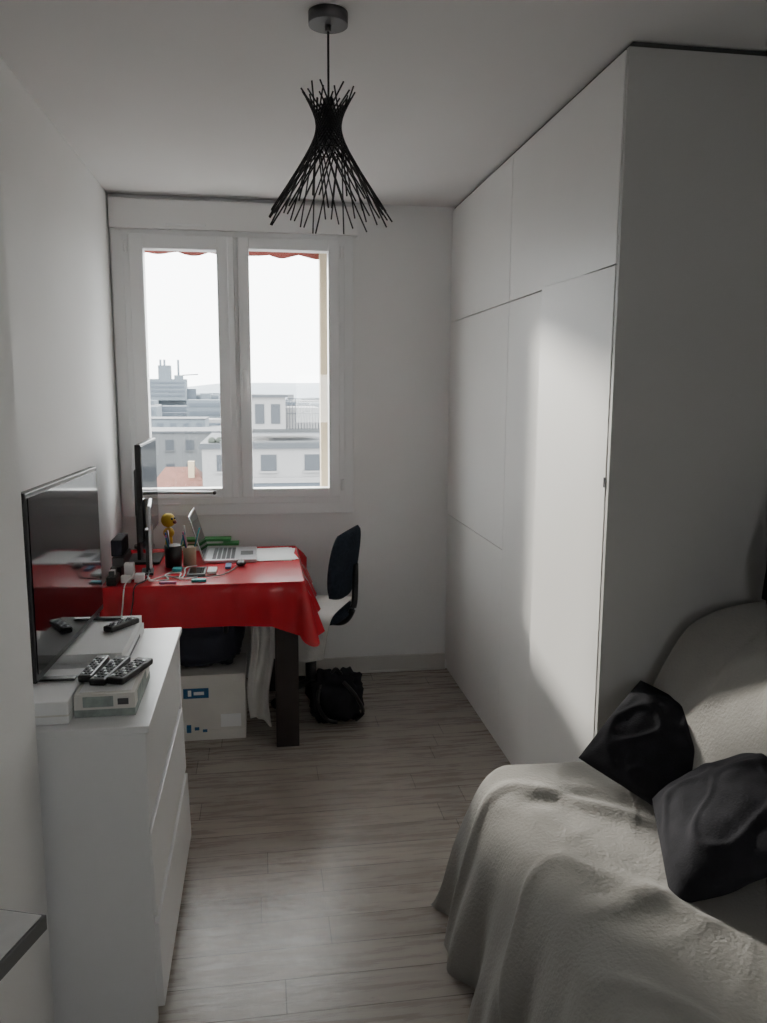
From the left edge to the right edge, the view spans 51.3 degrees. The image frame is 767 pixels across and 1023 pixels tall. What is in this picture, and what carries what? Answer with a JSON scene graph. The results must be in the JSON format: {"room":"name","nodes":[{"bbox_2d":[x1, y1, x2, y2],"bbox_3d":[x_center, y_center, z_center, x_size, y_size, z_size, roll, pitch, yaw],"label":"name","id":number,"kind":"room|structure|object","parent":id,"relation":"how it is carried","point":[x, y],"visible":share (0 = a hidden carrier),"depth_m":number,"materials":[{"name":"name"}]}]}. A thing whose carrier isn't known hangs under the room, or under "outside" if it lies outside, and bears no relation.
{"room":"studio apartment","nodes":[
{"label":"studio apartment","id":0,"kind":"room"},
{"bbox_2d":[0,173,54,1022],"bbox_3d":[-0.717,0.308,-0.013,0.408,2.500,3.500,-1,9,-9],"label":"wall","id":1,"kind":"structure","parent":0,"point":[26,992],"depth_m":1.66,"materials":[{"name":"paint"}]},
{"bbox_2d":[0,909,46,980],"bbox_3d":[-0.528,0.582,0.916,0.165,0.122,0.236,2,9,10],"label":"shelf","id":2,"kind":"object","parent":1,"relation":"attached to","point":[19,930],"depth_m":0.97,"materials":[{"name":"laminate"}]},
{"bbox_2d":[0,56,121,616],"bbox_3d":[-1.288,-0.151,3.001,0.200,2.500,2.700,-1,9,-9],"label":"wall","id":3,"kind":"structure","parent":0,"point":[55,211],"depth_m":2.89,"materials":[{"name":"paint"}]},
{"bbox_2d":[106,568,119,585],"bbox_3d":[-1.129,0.271,3.333,0.040,0.058,0.105,-1,9,-9],"label":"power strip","id":4,"kind":"object","parent":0,"point":[113,578],"depth_m":3.29,"materials":[{"name":"black plastic"}]},
{"bbox_2d":[107,194,454,677],"bbox_3d":[-0.203,-0.356,4.386,2.370,2.500,0.260,-1,9,-9],"label":"wall","id":5,"kind":"structure","parent":0,"point":[402,269],"depth_m":4.28,"materials":[{"name":"paint"}]},
{"bbox_2d":[145,250,318,259],"bbox_3d":[-0.787,-1.549,4.329,1.300,0.330,0.008,-1,9,-9],"label":"awning","id":6,"kind":"object","parent":5,"relation":"attached to","point":[281,255],"visible":0.09,"depth_m":4.37,"materials":[{"name":"fabric"}]},
{"bbox_2d":[107,197,357,516],"bbox_3d":[-0.740,-0.758,4.086,1.217,1.570,0.165,-1,9,-9],"label":"window","id":7,"kind":"structure","parent":5,"relation":"in","point":[229,230],"depth_m":4.04,"materials":[{"name":"white plastic"}]},
{"bbox_2d":[319,253,327,485],"bbox_3d":[-0.789,-0.870,4.422,1.400,1.700,0.140,-1,9,-9],"label":"trim","id":8,"kind":"structure","parent":5,"relation":"attached to","point":[323,360],"depth_m":4.45,"materials":[{"name":"beige paint"}]},
{"bbox_2d":[299,652,444,675],"bbox_3d":[-0.150,0.853,4.435,1.006,0.095,0.020,-1,9,-9],"label":"baseboard","id":9,"kind":"structure","parent":5,"relation":"attached to","point":[423,661],"depth_m":4.45,"materials":[{"name":"paint"}]},
{"bbox_2d":[158,668,510,1022],"bbox_3d":[0.146,1.403,1.536,2.600,0.120,5.940,-1,9,-9],"label":"floor","id":10,"kind":"structure","parent":0,"point":[315,868],"depth_m":2.68,"materials":[{"name":"grey wood"}]},
{"bbox_2d":[36,627,190,1022],"bbox_3d":[-0.825,0.831,2.276,0.456,0.780,0.794,-1,9,-9],"label":"dresser","id":11,"kind":"object","parent":10,"relation":"on","point":[114,790],"visible":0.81,"depth_m":1.92,"materials":[{"name":"white wood"}]},
{"bbox_2d":[33,668,84,725],"bbox_3d":[-0.870,0.455,1.955,0.240,0.057,0.231,-1,9,-9],"label":"box","id":12,"kind":"object","parent":11,"relation":"on","point":[53,700],"visible":0.39,"depth_m":1.88,"materials":[{"name":"white cardboard"}]},
{"bbox_2d":[49,615,143,669],"bbox_3d":[-0.887,0.392,2.371,0.286,0.056,0.385,-1,9,-9],"label":"storage box","id":13,"kind":"object","parent":11,"relation":"on","point":[93,641],"visible":0.44,"depth_m":2.29,"materials":[{"name":"white plastic"}]},
{"bbox_2d":[21,467,122,683],"bbox_3d":[-0.883,0.143,2.221,0.175,0.475,0.675,-1,9,-6],"label":"television","id":14,"kind":"object","parent":13,"relation":"on","point":[60,516],"visible":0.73,"depth_m":2.12,"materials":[{"name":"black plastic"}]},
{"bbox_2d":[103,617,138,632],"bbox_3d":[-0.799,0.343,2.436,0.035,0.020,0.120,4,10,25],"label":"remote control","id":15,"kind":"object","parent":13,"relation":"on","point":[126,622],"visible":1,"depth_m":2.42,"materials":[{"name":"black plastic"}]},
{"bbox_2d":[74,658,149,717],"bbox_3d":[-0.685,0.443,2.031,0.142,0.058,0.257,-1,9,-9],"label":"box","id":16,"kind":"object","parent":11,"relation":"on","point":[107,700],"visible":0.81,"depth_m":1.91,"materials":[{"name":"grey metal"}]},
{"bbox_2d":[78,655,109,681],"bbox_3d":[-0.741,0.400,2.044,0.035,0.020,0.160,0,9,-3],"label":"remote control","id":17,"kind":"object","parent":16,"relation":"on","point":[99,661],"visible":0.95,"depth_m":2.02,"materials":[{"name":"black plastic"}]},
{"bbox_2d":[89,656,130,685],"bbox_3d":[-0.694,0.402,2.031,0.040,0.020,0.180,1,9,3],"label":"remote control","id":18,"kind":"object","parent":16,"relation":"on","point":[100,678],"visible":1,"depth_m":2.01,"materials":[{"name":"black plastic"}]},
{"bbox_2d":[107,657,152,684],"bbox_3d":[-0.643,0.403,2.029,0.045,0.020,0.160,2,9,11],"label":"remote control","id":19,"kind":"object","parent":16,"relation":"on","point":[124,674],"visible":1,"depth_m":2.00,"materials":[{"name":"black plastic"}]},
{"bbox_2d":[180,652,246,740],"bbox_3d":[-0.815,0.855,3.702,0.356,0.305,0.298,-1,9,-9],"label":"cardboard box","id":20,"kind":"object","parent":10,"relation":"on","point":[214,697],"visible":0.77,"depth_m":3.57,"materials":[{"name":"white cardboard"}]},
{"bbox_2d":[179,626,244,666],"bbox_3d":[-0.821,0.571,3.655,0.373,0.268,0.282,-1,9,-9],"label":"bag","id":21,"kind":"object","parent":20,"relation":"on","point":[205,646],"visible":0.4,"depth_m":3.55,"materials":[{"name":"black fabric"}]},
{"bbox_2d":[269,628,299,746],"bbox_3d":[-0.811,0.618,3.780,0.810,0.749,0.790,-1,9,-9],"label":"dining table","id":22,"kind":"object","parent":10,"relation":"on","point":[285,671],"visible":0.09,"depth_m":3.48,"materials":[{"name":"black wood"}]},
{"bbox_2d":[99,546,324,646],"bbox_3d":[-0.771,0.379,3.746,0.935,0.275,0.913,-1,9,-9],"label":"tablecloth","id":23,"kind":"object","parent":22,"relation":"on","point":[279,594],"visible":0.8,"depth_m":3.36,"materials":[{"name":"red fabric"}]},
{"bbox_2d":[110,533,130,578],"bbox_3d":[-1.154,0.193,3.504,0.055,0.160,0.220,-1,9,-9],"label":"speaker","id":24,"kind":"object","parent":23,"relation":"on","point":[120,550],"visible":0.91,"depth_m":3.43,"materials":[{"name":"black plastic"}]},
{"bbox_2d":[121,562,144,582],"bbox_3d":[-1.059,0.257,3.385,0.095,0.070,0.100,-1,9,-9],"label":"power adapter","id":25,"kind":"object","parent":23,"relation":"on","point":[128,566],"depth_m":3.36,"materials":[{"name":"white plastic"}]},
{"bbox_2d":[129,438,164,564],"bbox_3d":[-1.126,-0.046,3.728,0.155,0.566,0.520,-1,9,-9],"label":"monitor","id":26,"kind":"object","parent":23,"relation":"on","point":[145,472],"visible":0.84,"depth_m":3.62,"materials":[{"name":"black plastic"}]},
{"bbox_2d":[142,498,153,575],"bbox_3d":[-1.041,0.115,3.507,0.052,0.316,0.260,-2,9,-15],"label":"tablet","id":27,"kind":"object","parent":23,"relation":"on","point":[149,540],"visible":0.94,"depth_m":3.47,"materials":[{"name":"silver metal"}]},
{"bbox_2d":[161,513,176,544],"bbox_3d":[-1.015,0.118,3.788,0.076,0.224,0.073,-1,9,-9],"label":"figurine","id":28,"kind":"object","parent":23,"relation":"on","point":[168,520],"visible":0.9,"depth_m":3.76,"materials":[{"name":"yellow plastic"}]},
{"bbox_2d":[164,530,184,567],"bbox_3d":[-0.951,0.170,3.643,0.096,0.167,0.102,-1,9,-9],"label":"pen holder","id":29,"kind":"object","parent":23,"relation":"on","point":[173,552],"visible":0.98,"depth_m":3.62,"materials":[{"name":"black plastic"}]},
{"bbox_2d":[134,491,216,548],"bbox_3d":[-1.066,0.036,4.092,0.421,0.294,0.100,-1,9,-9],"label":"desk lamp","id":30,"kind":"object","parent":23,"relation":"on","point":[159,492],"visible":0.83,"depth_m":4.07,"materials":[{"name":"grey metal"}]},
{"bbox_2d":[121,565,236,615],"bbox_3d":[-0.901,0.340,3.487,0.568,0.228,0.240,-6,10,-35],"label":"power cables","id":31,"kind":"object","parent":23,"relation":"on","point":[180,577],"visible":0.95,"depth_m":3.39,"materials":[{"name":"white plastic"}]},
{"bbox_2d":[159,566,205,583],"bbox_3d":[-0.861,0.274,3.467,0.190,0.015,0.265,-1,9,-9],"label":"highlighter","id":32,"kind":"object","parent":23,"relation":"on","point":[175,569],"visible":0.97,"depth_m":3.37,"materials":[{"name":"teal plastic"}]},
{"bbox_2d":[182,525,199,565],"bbox_3d":[-0.885,0.158,3.683,0.083,0.179,0.092,-1,9,-9],"label":"pen holder","id":33,"kind":"object","parent":23,"relation":"on","point":[189,551],"visible":0.98,"depth_m":3.67,"materials":[{"name":"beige plastic"}]},
{"bbox_2d":[186,567,206,575],"bbox_3d":[-0.827,0.266,3.540,0.080,0.010,0.150,-1,9,-9],"label":"smartphone","id":34,"kind":"object","parent":23,"relation":"on","point":[193,571],"visible":1,"depth_m":3.52,"materials":[{"name":"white plastic"}]},
{"bbox_2d":[182,536,238,550],"bbox_3d":[-0.882,0.162,4.061,0.290,0.058,0.075,-1,9,-9],"label":"folders","id":35,"kind":"object","parent":23,"relation":"on","point":[212,541],"visible":0.57,"depth_m":4.03,"materials":[{"name":"green paper"}]},
{"bbox_2d":[207,563,230,573],"bbox_3d":[-0.740,0.256,3.598,0.100,0.012,0.180,-1,9,-9],"label":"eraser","id":36,"kind":"object","parent":23,"relation":"on","point":[211,570],"visible":1,"depth_m":3.56,"materials":[{"name":"white rubber"}]},
{"bbox_2d":[188,507,256,562],"bbox_3d":[-0.773,0.109,3.867,0.310,0.222,0.310,-1,9,-9],"label":"laptop","id":37,"kind":"object","parent":23,"relation":"on","point":[214,554],"visible":1,"depth_m":3.83,"materials":[{"name":"silver metal"}]},
{"bbox_2d":[236,559,245,565],"bbox_3d":[-0.657,0.236,3.682,0.045,0.027,0.076,-1,9,-9],"label":"computer mouse","id":38,"kind":"object","parent":23,"relation":"on","point":[241,562],"visible":1,"depth_m":3.66,"materials":[{"name":"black plastic"}]},
{"bbox_2d":[257,547,298,560],"bbox_3d":[-0.539,0.210,3.938,0.229,0.003,0.320,-1,9,-9],"label":"paper sheets","id":39,"kind":"object","parent":23,"relation":"on","point":[282,553],"visible":0.79,"depth_m":3.92,"materials":[{"name":"white paper"}]},
{"bbox_2d":[247,626,274,725],"bbox_3d":[-0.543,0.687,3.530,0.125,0.550,0.064,-1,9,-9],"label":"garment","id":40,"kind":"object","parent":22,"relation":"hanging from","point":[262,648],"visible":0.83,"depth_m":3.52,"materials":[{"name":"beige fabric"}]},
{"bbox_2d":[271,525,360,708],"bbox_3d":[-0.349,0.510,3.998,0.468,0.903,0.422,3,9,15],"label":"office chair","id":41,"kind":"object","parent":10,"relation":"on","point":[342,576],"visible":0.51,"depth_m":3.84,"materials":[{"name":"black fabric"}]},
{"bbox_2d":[274,595,351,662],"bbox_3d":[-0.354,0.575,3.947,0.310,0.239,0.403,3,9,15],"label":"towel","id":42,"kind":"object","parent":41,"relation":"on","point":[329,607],"visible":0.37,"depth_m":3.77,"materials":[{"name":"beige fabric"}]},
{"bbox_2d":[305,666,364,723],"bbox_3d":[-0.227,0.867,3.782,0.284,0.272,0.211,-1,9,-9],"label":"backpack","id":43,"kind":"object","parent":10,"relation":"on","point":[336,694],"visible":1,"depth_m":3.73,"materials":[{"name":"black fabric"}]},
{"bbox_2d":[430,601,766,1022],"bbox_3d":[0.847,0.867,1.512,1.181,0.954,1.943,-1,9,-9],"label":"sofa","id":44,"kind":"object","parent":10,"relation":"on","point":[558,901],"visible":0.78,"depth_m":1.87,"materials":[{"name":"grey fabric"}]},
{"bbox_2d":[579,680,693,805],"bbox_3d":[0.766,0.654,2.224,0.270,0.246,0.335,-6,11,-37],"label":"throw pillow","id":45,"kind":"object","parent":44,"relation":"on","point":[646,744],"visible":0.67,"depth_m":2.19,"materials":[{"name":"black fabric"}]},
{"bbox_2d":[652,753,766,902],"bbox_3d":[0.800,0.709,1.843,0.308,0.259,0.386,2,9,14],"label":"throw pillow","id":46,"kind":"object","parent":44,"relation":"on","point":[711,820],"visible":0.98,"depth_m":1.76,"materials":[{"name":"grey fabric"}]},
{"bbox_2d":[762,566,766,600],"bbox_3d":[1.186,0.107,2.175,0.155,0.360,0.364,-2,9,-14],"label":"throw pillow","id":47,"kind":"object","parent":44,"relation":"on","point":[764,592],"visible":1,"depth_m":2.33,"materials":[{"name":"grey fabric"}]},
{"bbox_2d":[445,42,766,764],"bbox_3d":[0.805,-0.199,3.390,0.678,2.497,2.036,-1,9,-9],"label":"wardrobe","id":48,"kind":"object","parent":10,"relation":"on","point":[607,497],"visible":0.82,"depth_m":2.44,"materials":[{"name":"laminate"}]},
{"bbox_2d":[0,0,766,207],"bbox_3d":[0.139,-1.207,1.270,2.600,0.120,6.200,-1,9,-9],"label":"ceiling","id":49,"kind":"structure","parent":0,"point":[182,98],"depth_m":2.41,"materials":[{"name":"paint"}]},
{"bbox_2d":[268,3,392,233],"bbox_3d":[-0.138,-1.010,2.055,0.322,0.508,0.332,-1,9,-9],"label":"pendant lamp","id":50,"kind":"object","parent":49,"relation":"hanging from","point":[325,18],"visible":1,"depth_m":2.03,"materials":[{"name":"black metal"}]},
{"label":"outside","id":51,"kind":"structure","parent":0,"visible":0},
{"bbox_3d":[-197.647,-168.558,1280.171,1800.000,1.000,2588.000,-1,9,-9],"label":"ground","id":52,"kind":"structure","parent":51,"visible":0},
{"bbox_2d":[157,461,202,487],"bbox_3d":[-20.640,3.917,82.336,6.600,18.500,10.800,-1,9,-9],"label":"house","id":53,"kind":"structure","parent":52,"relation":"on","point":[190,476],"depth_m":79.26,"materials":[{"name":"tile"}]},
{"bbox_2d":[151,417,208,426],"bbox_3d":[-54.719,-15.721,211.679,16.300,18.250,15.350,-1,9,-9],"label":"apartment building","id":54,"kind":"structure","parent":52,"relation":"on","point":[155,421],"depth_m":203.59,"materials":[{"name":"concrete"}]},
{"bbox_2d":[150,359,219,405],"bbox_3d":[-118.335,-61.880,438.350,56.300,41.000,49.350,-1,9,-9],"label":"industrial building","id":55,"kind":"structure","parent":52,"relation":"on","point":[168,391],"depth_m":414.70,"materials":[{"name":"grey concrete"}]},
{"bbox_2d":[151,427,220,476],"bbox_3d":[-28.243,-1.709,114.046,10.800,20.050,12.350,-1,9,-9],"label":"apartment building","id":56,"kind":"structure","parent":52,"relation":"on","point":[175,446],"depth_m":107.10,"materials":[{"name":"concrete"}]},
{"bbox_2d":[150,393,319,425],"bbox_3d":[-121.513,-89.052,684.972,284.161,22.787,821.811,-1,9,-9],"label":"blocks","id":57,"kind":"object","parent":52,"relation":"on","point":[195,407],"visible":0.13,"depth_m":311.43},
{"bbox_2d":[188,383,319,399],"bbox_3d":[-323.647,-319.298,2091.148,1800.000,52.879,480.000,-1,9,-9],"label":"hills","id":58,"kind":"structure","parent":52,"relation":"on","point":[300,390],"depth_m":2037.23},
{"bbox_2d":[199,394,319,487],"bbox_3d":[-9.718,2.768,67.913,10.100,25.200,15.450,-1,9,-9],"label":"apartment building","id":59,"kind":"structure","parent":52,"relation":"on","point":[279,459],"depth_m":59.89,"materials":[{"name":"concrete"}]},
{"bbox_2d":[252,428,319,432],"bbox_3d":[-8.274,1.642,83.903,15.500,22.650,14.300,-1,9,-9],"label":"ledge","id":60,"kind":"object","parent":52,"relation":"on","point":[287,430],"visible":0.02,"depth_m":75.17,"materials":[{"name":"concrete"}]}
]}

